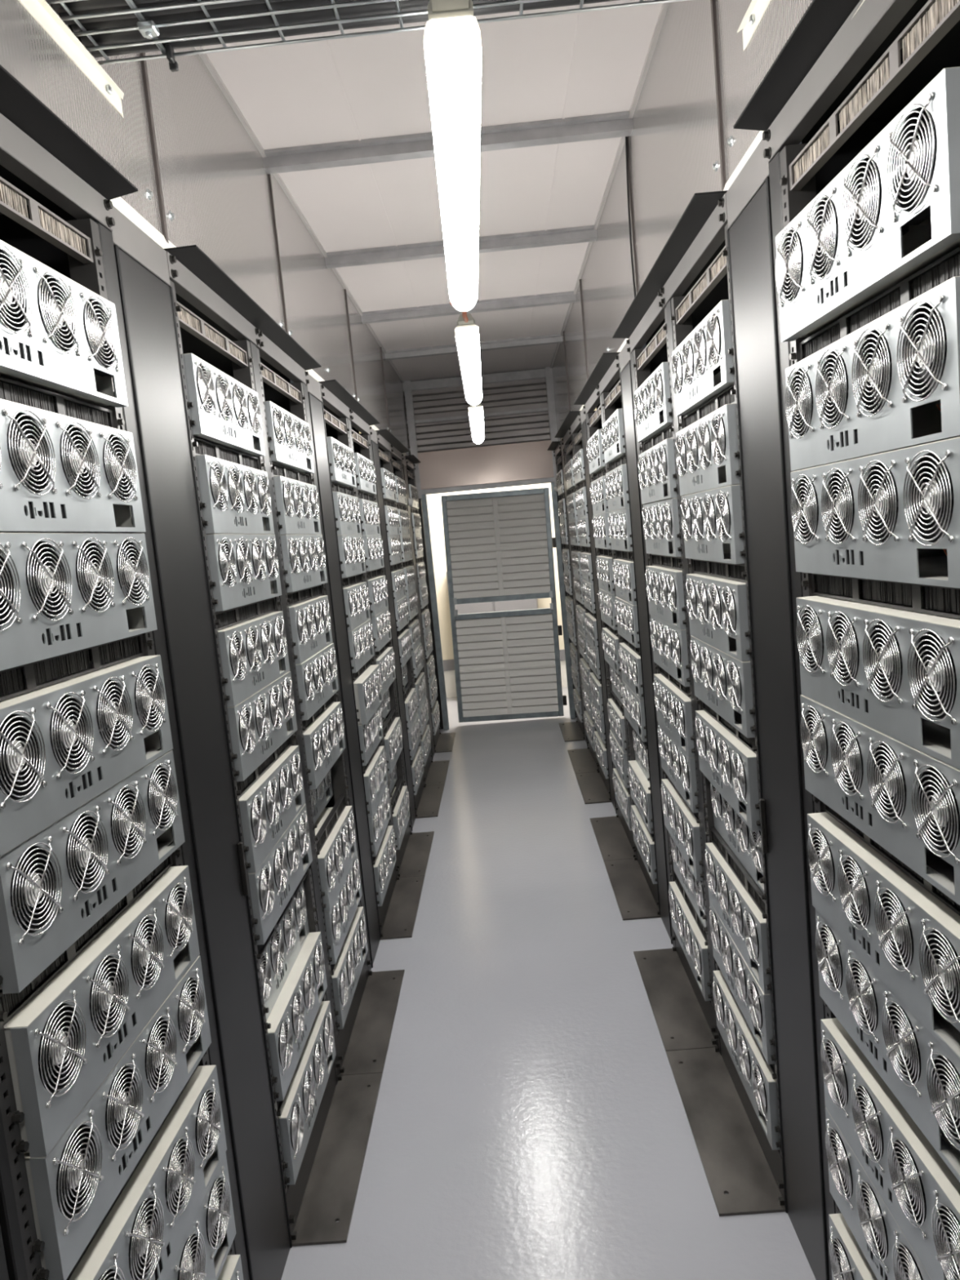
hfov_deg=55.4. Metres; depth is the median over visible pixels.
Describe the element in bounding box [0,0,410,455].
wall
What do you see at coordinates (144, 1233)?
server
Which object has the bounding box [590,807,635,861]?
floor plate
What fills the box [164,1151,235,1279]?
server
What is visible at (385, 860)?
server
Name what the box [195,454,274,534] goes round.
server
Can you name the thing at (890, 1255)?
server
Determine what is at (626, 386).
filler panel
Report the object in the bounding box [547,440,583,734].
rack
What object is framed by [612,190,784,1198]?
rack
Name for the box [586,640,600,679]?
server
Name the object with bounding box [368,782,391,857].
server
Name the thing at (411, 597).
server
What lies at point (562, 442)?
filler panel
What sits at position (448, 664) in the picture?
baseboard
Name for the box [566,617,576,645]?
server
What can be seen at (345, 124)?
ceiling
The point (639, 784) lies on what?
server
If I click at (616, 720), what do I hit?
server
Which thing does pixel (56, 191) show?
rack
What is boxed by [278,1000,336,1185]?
server
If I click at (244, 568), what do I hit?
server
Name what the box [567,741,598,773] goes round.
floor plate
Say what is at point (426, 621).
server
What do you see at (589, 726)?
server
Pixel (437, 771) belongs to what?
floor plate
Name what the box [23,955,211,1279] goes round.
server
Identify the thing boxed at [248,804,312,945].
server
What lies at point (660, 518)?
server
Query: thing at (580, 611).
server
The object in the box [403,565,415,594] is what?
server
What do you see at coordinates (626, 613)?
server
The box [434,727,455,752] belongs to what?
floor plate
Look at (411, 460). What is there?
rack
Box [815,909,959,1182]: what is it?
server
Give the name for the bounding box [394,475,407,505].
server
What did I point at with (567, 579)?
server
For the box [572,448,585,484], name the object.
server
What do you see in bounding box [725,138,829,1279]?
filler panel
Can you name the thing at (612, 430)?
server
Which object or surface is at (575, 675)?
server
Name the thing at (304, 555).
server
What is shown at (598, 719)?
server
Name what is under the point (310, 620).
server
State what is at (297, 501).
server
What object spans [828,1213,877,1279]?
server
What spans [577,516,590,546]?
server
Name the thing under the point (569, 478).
server
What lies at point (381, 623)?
server
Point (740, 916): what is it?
server
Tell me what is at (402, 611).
server
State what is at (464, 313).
connector
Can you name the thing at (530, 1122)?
floor
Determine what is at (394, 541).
server
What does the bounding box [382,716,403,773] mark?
server
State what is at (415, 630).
server
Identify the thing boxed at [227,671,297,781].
server
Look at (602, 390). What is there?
rack
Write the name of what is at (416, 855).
floor plate
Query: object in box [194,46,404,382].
trim
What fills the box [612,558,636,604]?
server
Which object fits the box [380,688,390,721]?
server
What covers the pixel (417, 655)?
server
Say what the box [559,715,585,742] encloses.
floor plate
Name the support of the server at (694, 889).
in the rack at (689, 277)
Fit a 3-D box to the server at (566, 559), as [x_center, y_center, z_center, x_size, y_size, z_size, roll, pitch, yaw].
[0.976,-0.694,7.688,0.530,0.185,0.588,-5,6,2]
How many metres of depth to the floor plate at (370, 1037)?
3.31 m
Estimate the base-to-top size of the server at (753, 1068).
0.183 m
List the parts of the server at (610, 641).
lid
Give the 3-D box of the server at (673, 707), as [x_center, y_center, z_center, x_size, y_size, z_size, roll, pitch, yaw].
[0.922,0.231,3.206,0.530,0.183,0.588,-5,6,2]
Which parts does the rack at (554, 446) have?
frame post, rail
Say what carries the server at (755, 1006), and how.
in the rack at (689, 277)
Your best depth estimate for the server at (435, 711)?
7.77 m
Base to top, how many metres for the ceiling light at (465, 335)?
0.054 m
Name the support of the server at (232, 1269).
in the rack at (56, 191)
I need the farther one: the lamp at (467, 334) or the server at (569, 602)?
the server at (569, 602)
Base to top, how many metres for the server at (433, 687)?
0.186 m
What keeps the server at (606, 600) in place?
in the rack at (602, 390)
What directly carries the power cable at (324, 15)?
in the cable tray
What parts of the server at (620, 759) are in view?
lid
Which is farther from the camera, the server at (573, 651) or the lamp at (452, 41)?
the server at (573, 651)
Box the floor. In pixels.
[280,686,816,1279]
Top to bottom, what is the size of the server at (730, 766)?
0.186 m
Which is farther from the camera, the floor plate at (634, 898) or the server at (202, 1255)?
the floor plate at (634, 898)
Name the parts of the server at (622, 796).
lid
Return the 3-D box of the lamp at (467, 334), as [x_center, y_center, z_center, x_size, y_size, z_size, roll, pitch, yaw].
[-0.069,-1.412,3.485,0.078,0.824,1.460,-5,6,1]
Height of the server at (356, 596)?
0.184 m
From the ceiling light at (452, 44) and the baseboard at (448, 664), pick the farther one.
the baseboard at (448, 664)
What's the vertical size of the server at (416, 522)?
0.182 m
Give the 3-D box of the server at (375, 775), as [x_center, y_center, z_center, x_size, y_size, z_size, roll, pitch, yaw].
[-0.732,0.678,4.323,0.530,0.185,0.588,-5,6,1]
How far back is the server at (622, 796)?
4.98 m
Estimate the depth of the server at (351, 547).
4.10 m
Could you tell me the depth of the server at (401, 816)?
5.01 m
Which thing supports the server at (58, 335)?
in the rack at (56, 191)
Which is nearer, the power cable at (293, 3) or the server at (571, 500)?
the power cable at (293, 3)
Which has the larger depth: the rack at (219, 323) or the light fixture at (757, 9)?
the rack at (219, 323)
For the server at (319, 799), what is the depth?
3.36 m
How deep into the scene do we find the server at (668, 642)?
3.10 m
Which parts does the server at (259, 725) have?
lid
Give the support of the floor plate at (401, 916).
on the floor
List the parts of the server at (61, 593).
lid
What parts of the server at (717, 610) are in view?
lid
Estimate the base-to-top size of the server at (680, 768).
0.186 m
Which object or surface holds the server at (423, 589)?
in the rack at (411, 460)
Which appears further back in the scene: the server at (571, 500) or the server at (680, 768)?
the server at (571, 500)
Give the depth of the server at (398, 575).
5.87 m
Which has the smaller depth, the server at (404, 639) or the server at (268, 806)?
the server at (268, 806)
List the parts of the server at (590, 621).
lid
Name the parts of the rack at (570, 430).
brush panel, frame post, brush panel, brush panel, frame post, brush panel, rail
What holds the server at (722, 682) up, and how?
in the rack at (689, 277)
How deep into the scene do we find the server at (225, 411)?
2.30 m
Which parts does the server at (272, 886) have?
lid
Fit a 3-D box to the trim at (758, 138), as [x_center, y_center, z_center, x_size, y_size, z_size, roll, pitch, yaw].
[0.607,-1.290,4.475,0.032,0.078,7.095,-5,6,2]
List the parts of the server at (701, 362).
lid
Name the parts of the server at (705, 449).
lid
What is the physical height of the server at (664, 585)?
0.183 m
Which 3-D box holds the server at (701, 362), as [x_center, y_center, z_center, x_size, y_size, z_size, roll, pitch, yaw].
[0.813,-0.733,2.354,0.530,0.184,0.588,-5,6,2]
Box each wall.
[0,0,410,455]
[402,366,576,728]
[426,483,567,697]
[551,0,813,440]
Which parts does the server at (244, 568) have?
lid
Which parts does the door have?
frame post, rail, rail, rail, rail, frame post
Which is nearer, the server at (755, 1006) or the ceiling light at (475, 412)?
the server at (755, 1006)
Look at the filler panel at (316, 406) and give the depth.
3.77 m
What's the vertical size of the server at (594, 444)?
0.184 m
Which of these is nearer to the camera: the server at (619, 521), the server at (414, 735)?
the server at (619, 521)
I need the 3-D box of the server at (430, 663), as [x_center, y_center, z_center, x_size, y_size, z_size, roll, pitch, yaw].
[-0.666,0.280,7.832,0.530,0.184,0.588,-5,6,2]
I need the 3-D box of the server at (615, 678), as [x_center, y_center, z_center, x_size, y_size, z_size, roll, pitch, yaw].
[1.004,0.210,4.979,0.531,0.186,0.588,-5,6,2]
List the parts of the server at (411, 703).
lid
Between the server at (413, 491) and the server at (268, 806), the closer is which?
the server at (268, 806)
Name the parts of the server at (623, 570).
lid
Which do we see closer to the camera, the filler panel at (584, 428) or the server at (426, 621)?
the filler panel at (584, 428)
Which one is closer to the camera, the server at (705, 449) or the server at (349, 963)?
the server at (705, 449)
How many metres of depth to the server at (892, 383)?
1.29 m
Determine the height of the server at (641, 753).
0.182 m
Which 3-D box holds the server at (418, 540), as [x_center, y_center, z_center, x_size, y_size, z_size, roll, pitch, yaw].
[-0.764,-0.768,7.714,0.531,0.186,0.588,-5,6,2]
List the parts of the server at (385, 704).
plate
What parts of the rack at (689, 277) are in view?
brush panel, frame post, brush panel, brush panel, brush panel, brush panel, brush panel, frame post, brush panel, brush panel, brush panel, brush panel, rail, brush panel, brush panel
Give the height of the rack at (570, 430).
2.425 m
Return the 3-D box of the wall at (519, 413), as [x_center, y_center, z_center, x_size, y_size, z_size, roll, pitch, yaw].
[0.124,-0.788,8.258,1.800,3.150,0.110,-5,6,2]
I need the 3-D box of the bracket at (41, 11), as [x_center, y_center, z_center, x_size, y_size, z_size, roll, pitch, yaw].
[-0.766,-1.068,1.376,0.014,0.040,1.145,-5,6,2]
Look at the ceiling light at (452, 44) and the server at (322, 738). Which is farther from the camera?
the server at (322, 738)
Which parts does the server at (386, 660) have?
lid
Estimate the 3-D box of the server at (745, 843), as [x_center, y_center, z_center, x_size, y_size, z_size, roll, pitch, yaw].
[0.959,0.492,2.494,0.531,0.186,0.588,-5,6,2]
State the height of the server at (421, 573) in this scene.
0.183 m
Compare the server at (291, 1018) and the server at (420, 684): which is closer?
the server at (291, 1018)
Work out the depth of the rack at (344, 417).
4.62 m
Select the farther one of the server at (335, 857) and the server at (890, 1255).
the server at (335, 857)
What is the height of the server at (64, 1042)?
0.185 m
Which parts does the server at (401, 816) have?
lid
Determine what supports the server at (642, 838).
in the rack at (602, 390)
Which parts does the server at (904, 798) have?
lid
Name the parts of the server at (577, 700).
lid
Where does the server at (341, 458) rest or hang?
in the rack at (344, 417)
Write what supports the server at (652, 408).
in the rack at (689, 277)
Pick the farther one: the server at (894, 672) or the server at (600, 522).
the server at (600, 522)
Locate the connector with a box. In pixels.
[449,299,476,322]
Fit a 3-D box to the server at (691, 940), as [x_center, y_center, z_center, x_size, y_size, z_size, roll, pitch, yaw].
[0.999,1.050,3.300,0.530,0.184,0.588,-5,6,2]
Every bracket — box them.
[17,0,124,117]
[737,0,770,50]
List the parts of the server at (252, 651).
lid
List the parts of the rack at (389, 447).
brush panel, brush panel, brush panel, brush panel, brush panel, frame post, brush panel, frame post, rail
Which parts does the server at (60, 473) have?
lid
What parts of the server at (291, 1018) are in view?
lid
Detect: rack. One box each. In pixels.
[0,64,249,1279]
[164,244,371,1235]
[319,379,411,933]
[359,428,432,812]
[393,454,439,747]
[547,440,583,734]
[555,410,609,795]
[573,351,659,911]
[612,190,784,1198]
[733,0,959,1279]
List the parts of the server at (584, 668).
lid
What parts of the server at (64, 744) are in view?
lid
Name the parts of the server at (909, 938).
lid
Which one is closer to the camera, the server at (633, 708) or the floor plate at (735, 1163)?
the floor plate at (735, 1163)
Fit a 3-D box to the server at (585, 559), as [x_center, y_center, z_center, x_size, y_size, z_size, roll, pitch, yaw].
[0.939,-0.494,5.935,0.531,0.184,0.588,-5,6,2]
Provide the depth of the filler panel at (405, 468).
7.32 m
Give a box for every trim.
[110,196,407,456]
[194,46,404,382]
[550,2,669,368]
[560,0,865,440]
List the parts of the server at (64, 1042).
lid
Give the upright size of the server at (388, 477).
0.183 m
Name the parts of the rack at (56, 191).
frame post, brush panel, brush panel, brush panel, brush panel, brush panel, frame post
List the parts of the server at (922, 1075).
lid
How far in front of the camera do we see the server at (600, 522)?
4.79 m
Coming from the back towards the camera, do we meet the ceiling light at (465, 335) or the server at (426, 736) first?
the server at (426, 736)
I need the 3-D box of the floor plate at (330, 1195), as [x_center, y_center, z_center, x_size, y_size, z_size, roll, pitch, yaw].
[-0.403,1.446,2.648,0.144,0.064,0.720,-5,6,2]
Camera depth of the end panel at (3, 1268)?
1.15 m
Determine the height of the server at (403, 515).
0.182 m
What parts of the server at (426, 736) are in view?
lid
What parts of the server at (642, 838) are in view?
lid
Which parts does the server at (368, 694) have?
lid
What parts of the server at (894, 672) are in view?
lid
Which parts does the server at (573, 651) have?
lid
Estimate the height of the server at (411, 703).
0.185 m
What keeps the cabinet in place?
on the floor
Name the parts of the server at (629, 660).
lid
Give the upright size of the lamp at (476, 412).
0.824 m
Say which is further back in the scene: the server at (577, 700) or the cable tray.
the server at (577, 700)
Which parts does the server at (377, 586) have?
lid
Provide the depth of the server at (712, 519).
2.32 m
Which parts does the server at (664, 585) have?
lid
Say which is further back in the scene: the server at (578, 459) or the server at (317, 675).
the server at (578, 459)
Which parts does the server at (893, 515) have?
lid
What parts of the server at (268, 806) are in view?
lid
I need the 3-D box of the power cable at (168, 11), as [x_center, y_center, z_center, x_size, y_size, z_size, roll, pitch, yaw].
[-0.115,-1.215,1.666,1.310,0.037,0.040,-5,6,2]
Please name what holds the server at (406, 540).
in the rack at (389, 447)
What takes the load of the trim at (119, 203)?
attached to the wall at (200, 178)
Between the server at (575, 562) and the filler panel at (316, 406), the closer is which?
the filler panel at (316, 406)
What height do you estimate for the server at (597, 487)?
0.183 m
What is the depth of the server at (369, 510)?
4.82 m
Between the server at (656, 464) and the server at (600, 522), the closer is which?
the server at (656, 464)
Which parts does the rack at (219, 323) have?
brush panel, brush panel, brush panel, brush panel, brush panel, brush panel, frame post, brush panel, brush panel, brush panel, brush panel, rail, frame post, brush panel, brush panel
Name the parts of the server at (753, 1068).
lid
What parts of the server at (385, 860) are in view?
lid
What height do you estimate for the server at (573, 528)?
0.183 m
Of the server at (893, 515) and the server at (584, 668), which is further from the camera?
the server at (584, 668)
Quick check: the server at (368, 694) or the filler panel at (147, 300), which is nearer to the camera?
the filler panel at (147, 300)
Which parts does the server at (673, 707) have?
lid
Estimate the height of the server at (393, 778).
0.182 m
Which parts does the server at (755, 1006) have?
lid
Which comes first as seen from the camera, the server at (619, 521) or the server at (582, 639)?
the server at (619, 521)
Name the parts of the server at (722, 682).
lid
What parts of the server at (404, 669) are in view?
plate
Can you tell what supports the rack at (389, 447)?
on the floor
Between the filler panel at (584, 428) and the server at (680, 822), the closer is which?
the server at (680, 822)
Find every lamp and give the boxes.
[422,0,481,311]
[454,313,482,405]
[468,402,484,444]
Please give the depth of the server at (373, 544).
4.83 m
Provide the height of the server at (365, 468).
0.185 m
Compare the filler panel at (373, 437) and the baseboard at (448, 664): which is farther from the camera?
the baseboard at (448, 664)
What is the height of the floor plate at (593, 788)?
0.064 m
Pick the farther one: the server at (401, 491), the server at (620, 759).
the server at (401, 491)
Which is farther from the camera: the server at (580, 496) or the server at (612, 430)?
the server at (580, 496)
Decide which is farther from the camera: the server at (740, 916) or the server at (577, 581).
the server at (577, 581)
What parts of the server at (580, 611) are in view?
lid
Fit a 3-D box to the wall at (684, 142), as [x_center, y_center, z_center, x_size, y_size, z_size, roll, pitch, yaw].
[0.572,-1.481,3.193,0.020,0.740,9.898,-5,6,2]
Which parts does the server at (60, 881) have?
lid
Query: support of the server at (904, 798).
in the rack at (840, 77)
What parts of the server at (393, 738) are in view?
lid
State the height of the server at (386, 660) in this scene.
0.183 m
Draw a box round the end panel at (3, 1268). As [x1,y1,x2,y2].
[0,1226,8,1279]
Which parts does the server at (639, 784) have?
lid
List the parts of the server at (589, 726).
lid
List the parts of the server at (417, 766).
lid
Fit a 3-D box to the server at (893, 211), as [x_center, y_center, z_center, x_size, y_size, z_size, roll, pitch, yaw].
[0.790,-0.618,1.340,0.530,0.185,0.588,-5,6,0]
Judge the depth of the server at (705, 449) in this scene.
2.30 m
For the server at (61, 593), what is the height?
0.183 m
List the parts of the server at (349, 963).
lid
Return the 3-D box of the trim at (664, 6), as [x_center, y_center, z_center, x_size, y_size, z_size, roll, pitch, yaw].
[0.529,-1.839,3.153,0.014,0.014,9.900,-5,6,2]
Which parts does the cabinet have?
door, door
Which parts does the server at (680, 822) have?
lid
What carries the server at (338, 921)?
in the rack at (219, 323)
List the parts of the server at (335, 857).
lid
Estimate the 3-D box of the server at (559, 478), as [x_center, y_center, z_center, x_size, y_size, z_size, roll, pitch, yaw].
[0.917,-1.330,7.614,0.530,0.184,0.588,-5,6,2]
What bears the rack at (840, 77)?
on the floor
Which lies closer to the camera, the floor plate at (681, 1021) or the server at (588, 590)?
the floor plate at (681, 1021)
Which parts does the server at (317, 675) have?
lid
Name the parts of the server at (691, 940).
lid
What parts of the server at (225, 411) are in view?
lid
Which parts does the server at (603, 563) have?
lid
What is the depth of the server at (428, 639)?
7.69 m
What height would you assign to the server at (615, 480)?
0.183 m
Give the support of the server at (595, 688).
in the rack at (570, 430)
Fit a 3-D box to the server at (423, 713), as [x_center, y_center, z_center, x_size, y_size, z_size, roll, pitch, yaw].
[-0.667,0.578,6.831,0.530,0.183,0.588,-5,6,2]
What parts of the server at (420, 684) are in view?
lid, plate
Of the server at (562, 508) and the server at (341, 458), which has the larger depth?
the server at (562, 508)
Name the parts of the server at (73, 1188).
lid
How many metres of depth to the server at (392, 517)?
5.82 m
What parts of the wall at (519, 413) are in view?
wall post, wall panel, wall rail, wall post, wall panel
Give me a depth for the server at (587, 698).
6.69 m
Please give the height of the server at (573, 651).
0.184 m
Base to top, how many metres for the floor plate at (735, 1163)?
0.064 m
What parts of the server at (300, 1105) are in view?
lid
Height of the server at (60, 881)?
0.184 m
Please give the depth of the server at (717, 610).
2.35 m
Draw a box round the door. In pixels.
[421,476,575,729]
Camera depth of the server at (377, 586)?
4.86 m
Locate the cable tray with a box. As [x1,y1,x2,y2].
[45,0,689,71]
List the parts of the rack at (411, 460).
brush panel, frame post, rail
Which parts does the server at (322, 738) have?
lid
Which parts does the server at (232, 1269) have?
plate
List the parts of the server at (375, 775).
lid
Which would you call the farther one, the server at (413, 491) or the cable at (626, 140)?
the server at (413, 491)
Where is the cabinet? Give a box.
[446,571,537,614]
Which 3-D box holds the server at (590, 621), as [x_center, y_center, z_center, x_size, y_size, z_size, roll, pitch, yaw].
[0.976,-0.084,5.979,0.530,0.183,0.588,-5,6,2]
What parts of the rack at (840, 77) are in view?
frame post, brush panel, brush panel, brush panel, brush panel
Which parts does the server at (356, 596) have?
lid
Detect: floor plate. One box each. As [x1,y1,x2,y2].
[288,1061,382,1246]
[338,960,404,1075]
[379,867,424,939]
[396,824,434,877]
[414,778,444,818]
[423,755,449,786]
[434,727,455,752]
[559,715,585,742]
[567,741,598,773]
[575,764,611,804]
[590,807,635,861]
[604,848,660,920]
[633,936,716,1052]
[666,1032,785,1216]
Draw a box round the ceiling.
[201,0,662,381]
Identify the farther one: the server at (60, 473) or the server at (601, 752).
the server at (601, 752)
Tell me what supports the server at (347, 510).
in the rack at (344, 417)
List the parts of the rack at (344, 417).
brush panel, brush panel, brush panel, brush panel, brush panel, brush panel, frame post, brush panel, brush panel, brush panel, brush panel, frame post, brush panel, rail, brush panel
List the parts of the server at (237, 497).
lid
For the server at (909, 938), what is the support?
in the rack at (840, 77)
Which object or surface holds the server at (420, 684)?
in the rack at (389, 447)
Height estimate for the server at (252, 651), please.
0.185 m
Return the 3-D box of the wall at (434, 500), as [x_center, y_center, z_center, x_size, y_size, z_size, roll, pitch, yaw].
[0.169,-0.861,9.995,3.100,2.900,0.060,-5,6,2]
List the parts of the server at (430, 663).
lid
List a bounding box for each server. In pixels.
[0,240,128,411]
[0,398,146,533]
[0,532,157,671]
[0,654,173,856]
[0,750,185,994]
[3,865,199,1157]
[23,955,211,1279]
[69,1065,226,1279]
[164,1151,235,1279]
[183,353,265,456]
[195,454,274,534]
[205,533,281,611]
[217,611,289,706]
[217,1254,243,1279]
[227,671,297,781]
[238,745,305,873]
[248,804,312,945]
[258,881,309,1021]
[265,400,314,473]
[266,931,327,1101]
[273,475,321,534]
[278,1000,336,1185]
[280,534,327,592]
[288,595,333,663]
[295,643,338,720]
[303,702,345,789]
[310,769,333,823]
[314,805,356,911]
[324,851,362,964]
[326,436,356,488]
[331,906,368,1029]
[333,491,361,535]
[337,534,366,577]
[342,582,370,631]
[347,618,374,672]
[353,664,382,724]
[354,452,376,494]
[358,704,382,765]
[359,498,380,535]
[363,535,384,571]
[363,746,387,816]
[367,575,388,616]
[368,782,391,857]
[371,607,391,651]
[373,825,396,906]
[376,646,395,695]
[380,467,396,501]
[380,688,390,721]
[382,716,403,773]
[384,505,399,535]
[387,535,402,564]
[387,764,397,795]
[391,568,405,601]
[391,786,409,849]
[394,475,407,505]
[394,595,408,631]
[397,509,409,535]
[398,629,412,666]
[400,535,412,561]
[400,662,408,688]
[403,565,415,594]
[403,688,417,731]
[404,671,426,709]
[405,590,417,620]
[407,714,421,759]
[408,484,418,509]
[408,619,421,652]
[411,512,421,535]
[411,643,423,677]
[411,746,423,795]
[413,535,423,558]
[416,561,426,586]
[417,696,428,734]
[418,582,428,608]
[420,724,431,766]
[421,608,431,636]
[423,629,432,658]
[426,655,435,686]
[428,675,437,707]
[431,701,439,735]
[555,469,564,495]
[557,498,566,522]
[559,521,568,544]
[561,548,570,572]
[563,569,572,595]
[564,458,575,489]
[564,595,574,622]
[565,492,577,520]
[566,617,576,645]
[568,519,579,545]
[569,642,578,673]
[570,551,582,577]
[571,663,580,695]
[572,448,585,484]
[573,575,584,604]
[573,688,582,722]
[574,486,587,518]
[575,604,586,636]
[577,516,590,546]
[577,629,588,662]
[579,552,593,583]
[579,657,591,694]
[581,579,595,613]
[581,682,593,719]
[583,711,595,751]
[584,613,598,649]
[586,429,604,474]
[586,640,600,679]
[588,672,603,715]
[590,475,608,515]
[591,512,611,549]
[591,699,605,743]
[593,731,608,778]
[595,555,614,594]
[598,588,617,630]
[600,408,625,463]
[601,627,621,674]
[604,464,629,511]
[607,698,626,753]
[608,507,632,551]
[608,664,622,704]
[608,729,629,787]
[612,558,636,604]
[612,768,632,831]
[614,596,639,648]
[618,642,644,700]
[621,680,646,742]
[627,760,653,833]
[630,804,657,884]
[632,728,649,782]
[633,361,671,442]
[637,437,676,504]
[642,497,680,556]
[644,565,685,629]
[649,614,689,686]
[653,673,694,757]
[657,722,698,813]
[661,778,702,880]
[668,881,711,1000]
[670,835,706,927]
[671,299,733,416]
[675,403,739,495]
[680,484,744,564]
[685,573,750,661]
[689,635,755,737]
[694,710,760,831]
[705,842,770,994]
[709,901,774,1064]
[710,782,764,893]
[712,970,779,1150]
[775,66,959,342]
[785,275,959,471]
[790,436,959,588]
[795,586,959,769]
[800,694,959,905]
[807,812,959,1064]
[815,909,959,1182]
[820,1017,959,1279]
[825,1106,931,1279]
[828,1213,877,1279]
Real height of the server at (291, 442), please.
0.183 m
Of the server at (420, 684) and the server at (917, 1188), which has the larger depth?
the server at (420, 684)
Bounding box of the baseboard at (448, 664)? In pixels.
[443,648,564,671]
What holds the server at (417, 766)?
in the rack at (389, 447)
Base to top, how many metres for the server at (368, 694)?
0.182 m
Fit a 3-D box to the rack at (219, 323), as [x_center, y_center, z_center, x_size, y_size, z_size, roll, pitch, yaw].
[-0.941,0.272,2.916,0.866,2.425,1.485,-5,6,2]
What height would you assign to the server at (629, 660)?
0.184 m
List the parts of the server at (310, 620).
lid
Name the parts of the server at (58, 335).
lid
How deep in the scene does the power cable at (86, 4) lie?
1.64 m
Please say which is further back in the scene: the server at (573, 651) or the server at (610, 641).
the server at (573, 651)
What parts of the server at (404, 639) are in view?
lid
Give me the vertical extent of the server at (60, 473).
0.184 m
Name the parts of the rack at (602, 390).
brush panel, brush panel, frame post, brush panel, brush panel, brush panel, brush panel, brush panel, frame post, brush panel, brush panel, brush panel, rail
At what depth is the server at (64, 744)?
1.39 m
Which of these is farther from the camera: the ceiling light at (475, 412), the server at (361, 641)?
the ceiling light at (475, 412)
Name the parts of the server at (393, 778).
plate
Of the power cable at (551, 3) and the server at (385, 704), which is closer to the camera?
the power cable at (551, 3)
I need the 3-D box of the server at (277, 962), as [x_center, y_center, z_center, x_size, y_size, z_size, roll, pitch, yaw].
[-0.804,0.881,2.570,0.530,0.183,0.588,-5,6,2]
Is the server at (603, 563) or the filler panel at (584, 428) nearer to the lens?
the server at (603, 563)
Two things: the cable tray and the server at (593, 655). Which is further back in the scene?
the server at (593, 655)
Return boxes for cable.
[51,0,174,13]
[61,0,291,24]
[71,0,407,36]
[80,0,511,47]
[90,0,617,57]
[625,136,635,297]
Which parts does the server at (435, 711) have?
lid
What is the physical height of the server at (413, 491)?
0.183 m
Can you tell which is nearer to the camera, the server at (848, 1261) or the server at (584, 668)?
the server at (848, 1261)
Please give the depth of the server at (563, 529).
7.51 m
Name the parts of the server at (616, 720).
lid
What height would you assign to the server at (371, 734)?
0.185 m
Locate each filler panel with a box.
[110,205,292,1279]
[306,373,381,968]
[370,427,416,831]
[402,455,435,758]
[560,440,587,746]
[580,408,616,813]
[619,343,672,944]
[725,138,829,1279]
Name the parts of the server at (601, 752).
lid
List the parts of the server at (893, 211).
lid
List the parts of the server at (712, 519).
lid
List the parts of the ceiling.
panel, panel, panel, panel, panel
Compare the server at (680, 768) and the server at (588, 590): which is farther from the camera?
the server at (588, 590)
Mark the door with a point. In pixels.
(499, 545)
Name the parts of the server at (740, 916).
lid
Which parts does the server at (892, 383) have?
lid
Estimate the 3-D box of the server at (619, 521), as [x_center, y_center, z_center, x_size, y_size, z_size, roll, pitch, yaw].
[0.884,-0.522,4.157,0.530,0.183,0.588,-5,6,1]
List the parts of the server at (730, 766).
lid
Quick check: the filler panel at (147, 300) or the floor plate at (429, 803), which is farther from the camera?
the floor plate at (429, 803)
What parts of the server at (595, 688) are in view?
lid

